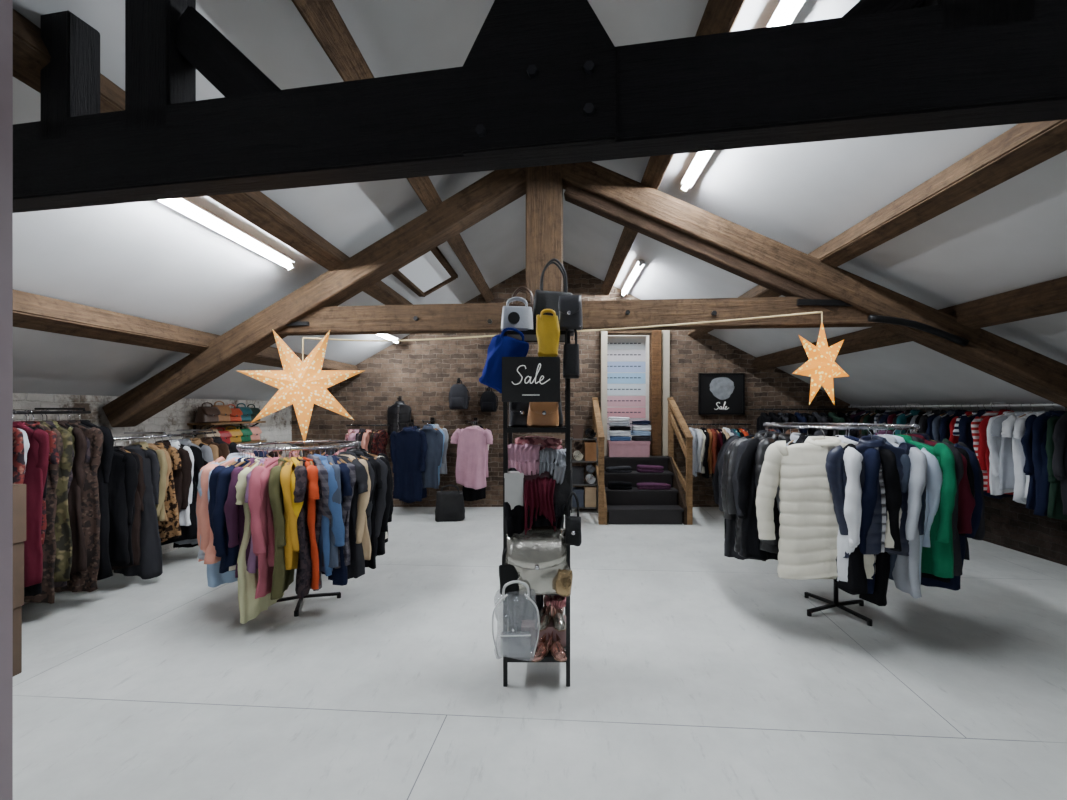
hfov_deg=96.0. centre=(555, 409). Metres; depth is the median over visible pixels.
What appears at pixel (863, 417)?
jumper
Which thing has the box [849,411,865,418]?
jumper
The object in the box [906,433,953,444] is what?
jacket
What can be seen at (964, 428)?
jacket
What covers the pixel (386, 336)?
tube light
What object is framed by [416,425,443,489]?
shirt
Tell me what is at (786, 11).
tube light
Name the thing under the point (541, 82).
roof truss
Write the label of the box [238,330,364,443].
star lantern
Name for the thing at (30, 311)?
purlin
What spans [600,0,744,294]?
purlin
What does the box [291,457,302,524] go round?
blouse
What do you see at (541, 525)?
handbag
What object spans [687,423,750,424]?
rail
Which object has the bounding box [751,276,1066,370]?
purlin
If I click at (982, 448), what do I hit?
jacket
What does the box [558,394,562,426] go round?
handbag
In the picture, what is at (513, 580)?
backpack
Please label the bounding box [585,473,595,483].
rolled blanket
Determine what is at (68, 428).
dress
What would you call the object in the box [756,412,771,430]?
jacket
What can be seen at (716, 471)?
jacket
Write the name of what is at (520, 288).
handbag
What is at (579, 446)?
rolled blanket
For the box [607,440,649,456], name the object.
storage box
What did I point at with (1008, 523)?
wall
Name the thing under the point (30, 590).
dress
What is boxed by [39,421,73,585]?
dress
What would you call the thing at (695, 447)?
shirt
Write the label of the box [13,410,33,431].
clothes hanger
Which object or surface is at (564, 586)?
clutch bag
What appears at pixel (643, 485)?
folded blanket
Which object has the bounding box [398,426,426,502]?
coat
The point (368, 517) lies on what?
cardigan
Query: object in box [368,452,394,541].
jumper
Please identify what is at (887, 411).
shirt
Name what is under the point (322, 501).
shirt
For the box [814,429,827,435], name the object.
jacket
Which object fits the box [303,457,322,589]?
dress
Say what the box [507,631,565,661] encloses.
shelf
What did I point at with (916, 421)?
jacket
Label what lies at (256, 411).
handbag
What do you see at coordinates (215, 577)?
dress
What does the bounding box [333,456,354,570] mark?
blouse
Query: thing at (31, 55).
purlin
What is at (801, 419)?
coat
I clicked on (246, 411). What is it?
handbag
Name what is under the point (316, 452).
jumper
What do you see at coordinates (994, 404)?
rail
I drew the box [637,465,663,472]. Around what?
folded blanket
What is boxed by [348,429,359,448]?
blouse
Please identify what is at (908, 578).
coat
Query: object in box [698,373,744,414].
framed sign
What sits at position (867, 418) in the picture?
shirt
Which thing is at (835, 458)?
quilted jacket
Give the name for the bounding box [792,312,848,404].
star lantern
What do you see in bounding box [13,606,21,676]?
cardboard box
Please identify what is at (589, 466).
rolled blanket
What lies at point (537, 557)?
tote bag
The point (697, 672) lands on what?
floor
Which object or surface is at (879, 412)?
hoodie
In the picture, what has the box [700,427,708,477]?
shirt
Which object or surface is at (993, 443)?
jumper
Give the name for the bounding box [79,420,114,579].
dress
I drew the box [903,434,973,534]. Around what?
jacket
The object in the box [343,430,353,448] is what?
blouse
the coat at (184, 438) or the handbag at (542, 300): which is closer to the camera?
the handbag at (542, 300)
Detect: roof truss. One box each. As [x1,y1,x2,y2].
[13,0,1066,212]
[102,162,1066,426]
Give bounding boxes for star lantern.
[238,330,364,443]
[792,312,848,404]
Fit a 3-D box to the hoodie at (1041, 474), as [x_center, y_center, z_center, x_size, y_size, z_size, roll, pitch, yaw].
[4.889,0.516,4.636,0.587,1.025,0.184,0,0,-2]
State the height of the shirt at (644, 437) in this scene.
0.090 m
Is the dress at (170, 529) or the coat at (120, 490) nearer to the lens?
the coat at (120, 490)
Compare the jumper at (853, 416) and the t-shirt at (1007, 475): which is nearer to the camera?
the t-shirt at (1007, 475)
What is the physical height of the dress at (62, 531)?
1.277 m
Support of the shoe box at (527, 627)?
on the tower
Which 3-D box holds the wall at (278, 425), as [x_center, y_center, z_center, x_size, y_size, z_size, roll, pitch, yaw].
[-4.580,0.754,2.085,0.160,1.792,12.170,0,0,0]
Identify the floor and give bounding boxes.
[13,507,1066,799]
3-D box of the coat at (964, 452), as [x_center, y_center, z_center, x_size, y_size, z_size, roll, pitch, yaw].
[2.636,0.723,3.577,0.197,1.098,0.740,0,0,-33]
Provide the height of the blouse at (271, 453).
0.693 m
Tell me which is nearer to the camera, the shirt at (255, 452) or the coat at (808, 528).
the coat at (808, 528)
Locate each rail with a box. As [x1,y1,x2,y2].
[13,408,90,413]
[113,429,215,440]
[346,424,389,425]
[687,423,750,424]
[749,409,846,409]
[848,402,1060,407]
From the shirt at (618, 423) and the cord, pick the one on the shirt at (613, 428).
the shirt at (618, 423)
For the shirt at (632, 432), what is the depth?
7.85 m
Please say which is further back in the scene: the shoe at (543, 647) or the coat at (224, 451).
the coat at (224, 451)
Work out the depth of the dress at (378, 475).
4.04 m
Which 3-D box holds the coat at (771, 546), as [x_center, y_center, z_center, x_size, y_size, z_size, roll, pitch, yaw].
[1.793,0.663,3.730,0.695,0.959,0.221,0,0,-34]
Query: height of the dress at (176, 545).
1.217 m
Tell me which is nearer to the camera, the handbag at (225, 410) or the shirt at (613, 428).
the handbag at (225, 410)
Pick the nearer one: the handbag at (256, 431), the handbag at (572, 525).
the handbag at (572, 525)
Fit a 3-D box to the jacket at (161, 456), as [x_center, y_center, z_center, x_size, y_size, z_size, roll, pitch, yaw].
[-4.091,0.701,4.730,0.598,0.775,0.145,0,0,9]
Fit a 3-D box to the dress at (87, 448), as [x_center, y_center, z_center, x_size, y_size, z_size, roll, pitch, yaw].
[-4.128,0.766,4.059,0.538,1.368,0.134,-1,0,10]
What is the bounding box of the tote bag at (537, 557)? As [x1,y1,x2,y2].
[502,525,567,594]
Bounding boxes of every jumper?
[199,456,245,563]
[207,457,248,571]
[208,456,249,486]
[258,457,282,566]
[305,450,321,456]
[326,449,346,454]
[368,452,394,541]
[512,465,519,470]
[709,428,716,473]
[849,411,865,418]
[859,411,874,434]
[876,411,894,431]
[888,411,904,431]
[911,411,931,432]
[926,411,946,439]
[948,411,972,442]
[970,411,1012,494]
[986,411,1014,495]
[1021,411,1047,509]
[1045,412,1066,519]
[1051,416,1066,514]
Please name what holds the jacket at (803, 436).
hanging from the clothes hanger
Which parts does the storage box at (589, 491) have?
lid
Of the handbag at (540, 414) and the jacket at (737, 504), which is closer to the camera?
the handbag at (540, 414)
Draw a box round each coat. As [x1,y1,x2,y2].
[106,451,136,565]
[114,445,162,577]
[156,440,190,537]
[159,439,203,546]
[173,439,214,544]
[184,438,205,527]
[189,438,219,460]
[200,437,229,458]
[212,436,240,453]
[389,427,426,501]
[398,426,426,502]
[718,430,772,560]
[720,432,765,557]
[755,433,789,552]
[756,436,894,579]
[768,412,784,432]
[785,429,799,433]
[794,412,806,432]
[811,412,827,435]
[835,435,861,580]
[837,412,854,431]
[845,430,859,436]
[858,434,903,604]
[878,434,927,597]
[884,434,939,577]
[894,434,956,579]
[910,433,983,589]
[916,433,985,559]
[921,435,972,581]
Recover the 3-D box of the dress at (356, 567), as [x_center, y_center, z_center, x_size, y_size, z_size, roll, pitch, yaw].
[-1.753,0.871,3.917,0.532,1.013,0.127,0,0,17]
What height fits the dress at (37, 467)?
1.267 m
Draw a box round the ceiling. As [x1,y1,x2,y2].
[13,0,1066,411]
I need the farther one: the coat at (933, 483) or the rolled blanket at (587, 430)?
the rolled blanket at (587, 430)
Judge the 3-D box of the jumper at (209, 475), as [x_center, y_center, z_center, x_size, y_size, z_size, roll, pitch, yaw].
[-2.429,0.761,3.764,0.113,0.796,0.532,0,0,32]
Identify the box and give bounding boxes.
[13,484,25,543]
[13,542,23,608]
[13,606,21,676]
[504,471,523,510]
[521,617,565,646]
[572,424,582,438]
[572,466,583,483]
[572,487,583,506]
[584,441,595,460]
[584,486,595,506]
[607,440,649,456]
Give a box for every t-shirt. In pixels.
[452,426,492,488]
[457,426,492,477]
[878,411,901,430]
[904,411,926,432]
[953,411,977,435]
[991,411,1023,490]
[1001,411,1036,503]
[1012,411,1044,498]
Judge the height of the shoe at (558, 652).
0.102 m
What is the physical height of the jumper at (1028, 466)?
0.969 m
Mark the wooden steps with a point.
(633, 506)
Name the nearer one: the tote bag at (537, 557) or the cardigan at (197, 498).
the tote bag at (537, 557)
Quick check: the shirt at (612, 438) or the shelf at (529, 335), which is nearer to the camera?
the shelf at (529, 335)
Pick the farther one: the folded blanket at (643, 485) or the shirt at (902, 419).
the folded blanket at (643, 485)
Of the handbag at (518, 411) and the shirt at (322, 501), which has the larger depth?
the shirt at (322, 501)
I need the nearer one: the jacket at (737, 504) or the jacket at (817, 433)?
the jacket at (737, 504)
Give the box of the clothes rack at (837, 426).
[764,423,917,625]
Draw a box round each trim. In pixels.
[601,331,606,455]
[607,330,651,334]
[649,330,661,455]
[662,330,669,455]
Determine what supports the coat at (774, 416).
hanging from the clothes hanger
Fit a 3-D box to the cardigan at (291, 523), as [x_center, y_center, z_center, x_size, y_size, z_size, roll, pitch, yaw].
[-2.023,0.792,3.703,0.142,0.842,0.497,0,0,-20]
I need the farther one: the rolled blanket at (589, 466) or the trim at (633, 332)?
the trim at (633, 332)
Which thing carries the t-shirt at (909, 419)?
hanging from the clothes hanger
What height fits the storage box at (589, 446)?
0.300 m
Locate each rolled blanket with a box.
[573,450,582,460]
[574,441,581,449]
[585,428,595,437]
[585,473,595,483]
[586,463,594,472]
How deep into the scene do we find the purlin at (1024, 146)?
2.77 m
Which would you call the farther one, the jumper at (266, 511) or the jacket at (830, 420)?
the jacket at (830, 420)
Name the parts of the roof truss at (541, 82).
queen post, queen post, king post, queen post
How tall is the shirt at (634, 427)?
0.096 m
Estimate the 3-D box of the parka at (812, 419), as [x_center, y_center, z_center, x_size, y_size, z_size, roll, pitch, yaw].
[4.012,0.510,7.698,0.196,0.935,0.655,0,0,5]
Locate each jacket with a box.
[132,442,167,520]
[346,450,387,557]
[712,430,761,532]
[725,431,772,552]
[732,431,784,555]
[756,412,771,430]
[776,433,800,512]
[777,412,788,431]
[788,433,813,446]
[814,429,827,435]
[820,412,833,436]
[825,436,926,557]
[828,412,845,435]
[868,434,908,579]
[875,431,892,434]
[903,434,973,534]
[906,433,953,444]
[914,410,933,432]
[958,409,1012,498]
[976,409,1012,493]
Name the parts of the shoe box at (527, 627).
lid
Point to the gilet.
(400, 412)
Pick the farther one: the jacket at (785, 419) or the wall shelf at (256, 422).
the jacket at (785, 419)
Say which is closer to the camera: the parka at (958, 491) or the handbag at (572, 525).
the handbag at (572, 525)
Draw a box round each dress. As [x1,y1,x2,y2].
[13,421,49,587]
[14,421,48,595]
[22,421,62,602]
[23,421,58,523]
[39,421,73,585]
[40,421,71,582]
[43,420,74,453]
[53,420,103,591]
[57,420,86,575]
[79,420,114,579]
[83,427,89,462]
[112,446,138,566]
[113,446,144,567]
[153,443,182,540]
[175,443,213,547]
[199,456,237,588]
[234,457,284,623]
[243,456,272,571]
[293,457,309,599]
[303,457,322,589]
[323,455,353,586]
[333,455,367,578]
[355,453,382,569]
[462,425,486,502]
[711,428,724,483]
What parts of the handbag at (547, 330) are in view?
handle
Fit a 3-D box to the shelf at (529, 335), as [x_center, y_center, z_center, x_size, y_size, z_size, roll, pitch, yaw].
[-0.115,-0.465,3.030,0.370,0.030,0.335,0,0,0]
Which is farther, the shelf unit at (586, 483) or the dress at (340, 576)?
the shelf unit at (586, 483)
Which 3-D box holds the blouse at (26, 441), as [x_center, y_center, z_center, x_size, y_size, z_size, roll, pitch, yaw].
[-4.080,0.474,3.522,0.516,0.787,0.105,-1,0,10]
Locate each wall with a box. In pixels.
[0,0,12,799]
[13,393,291,604]
[292,261,860,506]
[607,335,648,430]
[980,496,1066,565]
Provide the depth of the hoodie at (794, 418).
7.56 m
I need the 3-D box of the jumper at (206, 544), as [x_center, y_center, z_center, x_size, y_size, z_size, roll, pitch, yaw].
[-2.466,0.771,3.766,0.541,0.827,0.131,0,0,-39]
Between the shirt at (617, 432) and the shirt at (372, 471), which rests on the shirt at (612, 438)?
the shirt at (617, 432)
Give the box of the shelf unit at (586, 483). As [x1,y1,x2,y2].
[570,437,597,512]
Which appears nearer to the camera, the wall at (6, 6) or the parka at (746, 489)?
the wall at (6, 6)
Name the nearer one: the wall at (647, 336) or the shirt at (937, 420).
the shirt at (937, 420)
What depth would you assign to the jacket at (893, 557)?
3.27 m
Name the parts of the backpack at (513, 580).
handle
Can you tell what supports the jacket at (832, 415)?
hanging from the clothes hanger
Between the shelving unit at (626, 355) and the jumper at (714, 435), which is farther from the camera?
the shelving unit at (626, 355)
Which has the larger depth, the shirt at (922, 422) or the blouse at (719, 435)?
the blouse at (719, 435)
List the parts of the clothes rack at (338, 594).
ring rail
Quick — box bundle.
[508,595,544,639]
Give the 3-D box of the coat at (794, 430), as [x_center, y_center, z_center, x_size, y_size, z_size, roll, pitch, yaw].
[2.178,0.682,4.500,0.193,1.016,0.644,0,0,-1]
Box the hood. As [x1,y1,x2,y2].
[909,436,919,442]
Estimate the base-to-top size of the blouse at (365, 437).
0.672 m
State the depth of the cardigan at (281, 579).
3.47 m
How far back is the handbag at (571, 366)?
2.81 m
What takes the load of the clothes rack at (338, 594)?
on the floor
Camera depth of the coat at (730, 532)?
4.10 m
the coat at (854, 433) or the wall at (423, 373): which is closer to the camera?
the coat at (854, 433)
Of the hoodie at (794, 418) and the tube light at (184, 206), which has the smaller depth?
the tube light at (184, 206)
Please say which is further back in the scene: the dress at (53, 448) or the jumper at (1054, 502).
the jumper at (1054, 502)
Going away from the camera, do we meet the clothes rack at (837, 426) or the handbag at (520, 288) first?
the handbag at (520, 288)
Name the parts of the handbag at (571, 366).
handle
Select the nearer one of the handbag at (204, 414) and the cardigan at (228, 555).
the cardigan at (228, 555)
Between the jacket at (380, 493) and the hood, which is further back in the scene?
the jacket at (380, 493)
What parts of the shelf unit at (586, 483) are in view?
post, post, shelf, shelf, shelf, shelf, post, post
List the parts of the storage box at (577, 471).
lid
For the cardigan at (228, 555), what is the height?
0.806 m
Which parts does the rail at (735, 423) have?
rail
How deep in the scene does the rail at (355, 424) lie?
7.74 m
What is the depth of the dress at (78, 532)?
3.92 m
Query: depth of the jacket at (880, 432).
4.06 m
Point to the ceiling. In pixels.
(150, 260)
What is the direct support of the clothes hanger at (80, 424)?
hanging from the rail at (83, 409)
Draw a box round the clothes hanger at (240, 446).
[220,446,244,465]
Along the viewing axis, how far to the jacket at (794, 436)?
3.59 m
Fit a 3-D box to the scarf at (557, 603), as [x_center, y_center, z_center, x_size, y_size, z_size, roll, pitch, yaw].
[-0.007,1.168,3.030,0.177,0.158,0.280,0,0,0]
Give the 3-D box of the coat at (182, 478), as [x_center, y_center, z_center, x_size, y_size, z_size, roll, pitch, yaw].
[-4.093,0.820,4.960,0.609,1.011,0.180,2,0,2]
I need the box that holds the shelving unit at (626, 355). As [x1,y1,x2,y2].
[607,336,645,439]
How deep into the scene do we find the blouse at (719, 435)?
7.47 m
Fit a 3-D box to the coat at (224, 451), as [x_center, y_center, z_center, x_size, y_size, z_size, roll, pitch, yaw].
[-4.025,0.833,5.532,0.593,1.037,0.171,-1,0,7]
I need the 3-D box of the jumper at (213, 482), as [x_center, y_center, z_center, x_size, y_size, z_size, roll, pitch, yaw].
[-2.391,0.804,3.717,0.160,0.877,0.507,0,0,40]
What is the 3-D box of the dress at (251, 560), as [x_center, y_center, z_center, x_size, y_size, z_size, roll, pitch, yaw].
[-2.207,0.784,3.671,0.130,0.857,0.519,0,0,-1]
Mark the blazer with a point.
(383, 549)
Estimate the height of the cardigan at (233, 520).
0.928 m
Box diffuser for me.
[622,266,639,294]
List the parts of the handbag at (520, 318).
handle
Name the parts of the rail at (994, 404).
rail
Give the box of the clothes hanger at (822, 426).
[814,426,829,440]
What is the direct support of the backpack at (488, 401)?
hanging from the wall hook
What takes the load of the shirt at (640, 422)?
on the shirt at (634, 427)
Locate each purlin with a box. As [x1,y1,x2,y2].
[13,9,412,304]
[13,289,360,378]
[292,0,494,302]
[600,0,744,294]
[687,119,1066,338]
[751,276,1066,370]
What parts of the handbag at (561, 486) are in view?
handle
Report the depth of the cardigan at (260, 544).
3.42 m
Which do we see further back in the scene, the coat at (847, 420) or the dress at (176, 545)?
the coat at (847, 420)
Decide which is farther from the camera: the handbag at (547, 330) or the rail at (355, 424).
the rail at (355, 424)
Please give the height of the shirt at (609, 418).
0.075 m
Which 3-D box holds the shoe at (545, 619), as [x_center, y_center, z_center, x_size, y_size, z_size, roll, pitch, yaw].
[-0.074,1.307,3.052,0.079,0.102,0.224,0,0,19]
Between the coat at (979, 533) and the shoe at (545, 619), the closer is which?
the shoe at (545, 619)
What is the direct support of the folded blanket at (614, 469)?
on the wooden steps
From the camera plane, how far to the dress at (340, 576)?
3.79 m
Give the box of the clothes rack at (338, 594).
[237,440,359,616]
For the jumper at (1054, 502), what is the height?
1.022 m
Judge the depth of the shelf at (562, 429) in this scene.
2.86 m
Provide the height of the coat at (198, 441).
1.087 m
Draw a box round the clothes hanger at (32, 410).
[32,410,55,428]
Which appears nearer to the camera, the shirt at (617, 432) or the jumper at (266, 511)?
the jumper at (266, 511)
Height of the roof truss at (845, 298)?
2.742 m
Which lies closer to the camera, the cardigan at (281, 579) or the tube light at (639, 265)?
the cardigan at (281, 579)
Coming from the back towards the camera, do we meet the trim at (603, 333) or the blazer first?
the trim at (603, 333)
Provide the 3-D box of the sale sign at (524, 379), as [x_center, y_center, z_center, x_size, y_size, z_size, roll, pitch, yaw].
[-0.144,-0.176,2.810,0.335,0.260,0.122,0,0,0]
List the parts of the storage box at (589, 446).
lid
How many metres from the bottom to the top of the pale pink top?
0.211 m
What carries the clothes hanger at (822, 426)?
hanging from the clothes rack at (837, 426)
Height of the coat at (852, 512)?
0.996 m
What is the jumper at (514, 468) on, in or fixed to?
on the tower
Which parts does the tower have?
leg, leg, leg, leg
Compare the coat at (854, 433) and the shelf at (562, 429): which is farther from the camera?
the coat at (854, 433)
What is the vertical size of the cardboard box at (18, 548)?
0.402 m
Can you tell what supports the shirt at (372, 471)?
hanging from the clothes hanger
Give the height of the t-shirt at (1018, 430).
0.898 m
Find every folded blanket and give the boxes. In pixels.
[606,465,631,472]
[608,481,631,489]
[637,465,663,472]
[637,482,670,489]
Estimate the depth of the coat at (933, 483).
3.18 m
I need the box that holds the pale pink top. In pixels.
[509,442,540,477]
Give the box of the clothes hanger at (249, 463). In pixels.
[241,446,260,468]
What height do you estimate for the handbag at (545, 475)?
0.352 m
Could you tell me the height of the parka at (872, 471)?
1.070 m
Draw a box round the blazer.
[354,450,391,555]
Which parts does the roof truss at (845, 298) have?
king post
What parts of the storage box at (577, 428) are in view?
lid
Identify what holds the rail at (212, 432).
attached to the wall at (278, 425)
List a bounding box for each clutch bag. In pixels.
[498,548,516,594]
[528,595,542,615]
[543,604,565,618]
[553,571,572,595]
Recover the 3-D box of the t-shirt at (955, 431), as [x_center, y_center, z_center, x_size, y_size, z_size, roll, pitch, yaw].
[4.886,0.462,5.525,0.601,0.882,0.136,-1,0,-2]
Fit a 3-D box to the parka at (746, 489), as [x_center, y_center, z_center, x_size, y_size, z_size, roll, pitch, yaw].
[1.770,0.694,3.797,0.757,1.020,0.201,0,0,-16]
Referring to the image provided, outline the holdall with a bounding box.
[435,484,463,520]
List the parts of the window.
pane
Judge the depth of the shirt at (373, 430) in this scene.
7.51 m
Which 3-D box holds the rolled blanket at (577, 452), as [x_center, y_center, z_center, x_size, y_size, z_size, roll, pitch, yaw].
[0.362,0.740,7.820,0.156,0.145,0.260,0,0,0]
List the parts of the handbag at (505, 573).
handle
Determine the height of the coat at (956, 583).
1.111 m
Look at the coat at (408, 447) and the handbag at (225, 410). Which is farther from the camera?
the coat at (408, 447)
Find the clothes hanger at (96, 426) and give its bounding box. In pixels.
[78,410,98,427]
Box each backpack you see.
[449,380,469,408]
[480,387,497,411]
[492,578,539,656]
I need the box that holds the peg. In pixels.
[398,419,413,425]
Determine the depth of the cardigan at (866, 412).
7.48 m
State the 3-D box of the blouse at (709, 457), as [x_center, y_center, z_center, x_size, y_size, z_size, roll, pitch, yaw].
[2.411,0.655,7.638,0.134,0.722,0.504,0,0,6]
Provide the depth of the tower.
2.86 m
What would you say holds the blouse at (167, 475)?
hanging from the clothes hanger
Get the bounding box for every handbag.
[195,402,220,422]
[197,426,219,437]
[213,401,231,422]
[215,427,231,443]
[225,426,242,442]
[228,404,242,421]
[236,403,252,421]
[237,425,252,441]
[244,424,261,440]
[247,404,260,420]
[501,297,532,330]
[508,402,528,426]
[510,286,532,307]
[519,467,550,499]
[528,402,558,426]
[532,258,572,333]
[535,309,558,356]
[536,523,563,527]
[551,456,570,510]
[558,295,582,330]
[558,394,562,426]
[562,329,579,377]
[564,492,582,545]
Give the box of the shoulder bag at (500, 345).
[480,328,527,393]
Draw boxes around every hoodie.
[784,413,798,428]
[870,410,885,434]
[1032,410,1066,516]
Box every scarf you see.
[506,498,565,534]
[515,437,562,448]
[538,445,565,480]
[543,595,565,615]
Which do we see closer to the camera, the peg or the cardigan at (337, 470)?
the cardigan at (337, 470)
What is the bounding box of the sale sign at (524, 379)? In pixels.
[502,357,559,401]
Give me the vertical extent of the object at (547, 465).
0.202 m
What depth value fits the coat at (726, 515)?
4.01 m
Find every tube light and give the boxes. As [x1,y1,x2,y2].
[157,198,294,270]
[374,334,398,343]
[621,260,644,295]
[680,0,804,192]
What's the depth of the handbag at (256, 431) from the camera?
6.81 m
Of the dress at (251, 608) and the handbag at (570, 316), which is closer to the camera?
the handbag at (570, 316)
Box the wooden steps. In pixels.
[592,397,692,524]
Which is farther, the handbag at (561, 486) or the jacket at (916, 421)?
the jacket at (916, 421)
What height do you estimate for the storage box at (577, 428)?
0.220 m
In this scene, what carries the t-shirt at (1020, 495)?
hanging from the clothes hanger
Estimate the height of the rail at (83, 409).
0.051 m
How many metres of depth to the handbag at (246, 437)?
6.60 m
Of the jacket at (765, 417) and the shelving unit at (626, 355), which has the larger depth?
the shelving unit at (626, 355)
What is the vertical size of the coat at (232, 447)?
1.137 m
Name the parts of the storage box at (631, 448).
lid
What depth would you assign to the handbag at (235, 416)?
6.39 m
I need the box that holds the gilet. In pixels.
[387,401,411,434]
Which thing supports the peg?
attached to the wall at (423, 373)
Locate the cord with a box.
[303,311,821,341]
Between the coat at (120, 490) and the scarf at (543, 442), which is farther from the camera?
the coat at (120, 490)
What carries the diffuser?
attached to the tube light at (639, 265)
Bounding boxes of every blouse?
[13,427,29,480]
[13,428,24,483]
[148,443,170,522]
[218,456,256,572]
[269,451,282,457]
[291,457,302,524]
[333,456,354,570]
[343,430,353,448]
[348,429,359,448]
[362,429,371,451]
[371,430,388,455]
[695,429,701,472]
[698,429,705,472]
[706,428,712,473]
[714,429,722,459]
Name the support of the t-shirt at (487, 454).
hanging from the clothes hanger
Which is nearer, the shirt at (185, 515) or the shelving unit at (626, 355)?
the shirt at (185, 515)
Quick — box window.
[392,247,457,296]
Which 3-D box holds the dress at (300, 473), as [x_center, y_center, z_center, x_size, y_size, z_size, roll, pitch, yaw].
[-1.960,0.883,3.729,0.125,1.040,0.529,0,0,-23]
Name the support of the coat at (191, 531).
hanging from the clothes hanger
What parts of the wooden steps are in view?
newel post, rail, rail, handrail, newel post, newel post, rail, rail, handrail, newel post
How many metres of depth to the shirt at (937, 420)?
5.83 m
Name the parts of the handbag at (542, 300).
handle, handle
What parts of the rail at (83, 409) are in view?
rail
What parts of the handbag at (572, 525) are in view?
handle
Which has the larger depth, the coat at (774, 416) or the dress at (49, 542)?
the coat at (774, 416)
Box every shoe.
[530,631,553,661]
[534,607,551,631]
[548,633,566,661]
[552,612,565,631]
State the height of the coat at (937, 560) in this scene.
1.018 m
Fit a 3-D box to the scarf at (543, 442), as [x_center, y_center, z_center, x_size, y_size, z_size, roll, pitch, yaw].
[-0.113,0.240,3.111,0.311,0.131,0.170,0,0,-6]
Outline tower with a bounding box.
[503,330,569,686]
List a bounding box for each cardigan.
[196,459,225,561]
[213,457,251,569]
[226,457,258,577]
[248,458,272,597]
[266,458,294,597]
[281,457,299,569]
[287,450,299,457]
[320,455,341,567]
[343,455,370,561]
[365,459,375,520]
[722,429,729,437]
[854,411,868,422]
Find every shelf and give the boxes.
[187,421,265,435]
[230,440,265,451]
[507,330,564,341]
[507,426,565,432]
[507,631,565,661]
[513,592,553,594]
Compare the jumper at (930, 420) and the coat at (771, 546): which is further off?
the jumper at (930, 420)
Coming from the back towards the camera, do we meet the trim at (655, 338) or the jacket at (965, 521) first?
the trim at (655, 338)
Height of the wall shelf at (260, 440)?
0.167 m
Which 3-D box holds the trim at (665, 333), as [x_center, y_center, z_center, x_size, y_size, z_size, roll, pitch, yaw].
[1.860,-0.290,8.140,0.120,2.120,0.060,0,0,0]
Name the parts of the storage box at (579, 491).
lid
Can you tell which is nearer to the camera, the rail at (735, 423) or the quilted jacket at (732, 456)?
the quilted jacket at (732, 456)
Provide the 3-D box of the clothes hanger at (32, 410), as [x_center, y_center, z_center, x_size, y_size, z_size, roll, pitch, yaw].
[-4.113,0.084,3.782,0.337,0.170,0.020,-1,0,-6]
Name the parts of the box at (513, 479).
lid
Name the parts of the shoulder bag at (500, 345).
handle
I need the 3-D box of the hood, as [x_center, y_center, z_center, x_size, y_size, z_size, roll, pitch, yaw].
[2.485,0.290,3.443,0.098,0.200,0.260,0,-3,-24]
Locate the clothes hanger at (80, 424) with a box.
[67,410,89,428]
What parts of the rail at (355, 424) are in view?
rail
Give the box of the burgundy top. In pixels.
[523,477,557,532]
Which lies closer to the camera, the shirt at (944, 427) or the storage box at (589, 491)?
the shirt at (944, 427)
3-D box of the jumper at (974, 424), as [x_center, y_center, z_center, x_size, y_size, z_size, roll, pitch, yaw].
[4.872,0.478,5.326,0.556,0.926,0.116,0,0,-7]
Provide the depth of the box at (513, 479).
2.85 m
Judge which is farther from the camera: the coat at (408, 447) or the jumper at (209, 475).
the coat at (408, 447)
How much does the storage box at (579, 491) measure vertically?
0.280 m
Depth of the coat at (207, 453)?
5.21 m
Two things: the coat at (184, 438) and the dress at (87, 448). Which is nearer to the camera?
the dress at (87, 448)
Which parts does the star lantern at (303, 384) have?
cord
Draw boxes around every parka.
[737,433,781,558]
[801,413,816,434]
[832,435,869,594]
[843,435,880,594]
[909,436,962,575]
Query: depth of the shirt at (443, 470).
7.97 m
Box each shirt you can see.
[169,440,193,525]
[198,453,248,558]
[252,451,269,457]
[307,454,331,591]
[314,454,344,572]
[322,448,337,454]
[338,452,374,553]
[356,428,365,447]
[368,428,376,452]
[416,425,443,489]
[418,424,444,482]
[433,424,448,474]
[608,417,629,420]
[608,430,629,435]
[609,421,629,425]
[609,426,630,430]
[610,436,630,440]
[630,430,650,435]
[631,425,650,430]
[631,435,651,440]
[632,420,650,424]
[689,427,698,475]
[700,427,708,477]
[862,410,882,434]
[873,410,893,433]
[892,410,910,433]
[896,410,920,433]
[918,410,944,433]
[932,410,955,440]
[939,410,966,441]
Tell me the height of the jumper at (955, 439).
0.754 m
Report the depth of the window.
6.13 m
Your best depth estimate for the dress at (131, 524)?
4.38 m
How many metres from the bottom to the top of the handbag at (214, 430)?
0.248 m
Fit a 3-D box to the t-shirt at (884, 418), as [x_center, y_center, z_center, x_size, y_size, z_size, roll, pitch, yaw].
[4.855,0.423,6.771,0.609,0.830,0.129,0,0,6]
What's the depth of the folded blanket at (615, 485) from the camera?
7.28 m
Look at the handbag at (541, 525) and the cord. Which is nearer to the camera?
the handbag at (541, 525)
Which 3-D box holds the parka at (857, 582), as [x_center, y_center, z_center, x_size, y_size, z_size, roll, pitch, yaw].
[2.091,0.728,3.458,0.225,1.087,0.650,0,0,24]

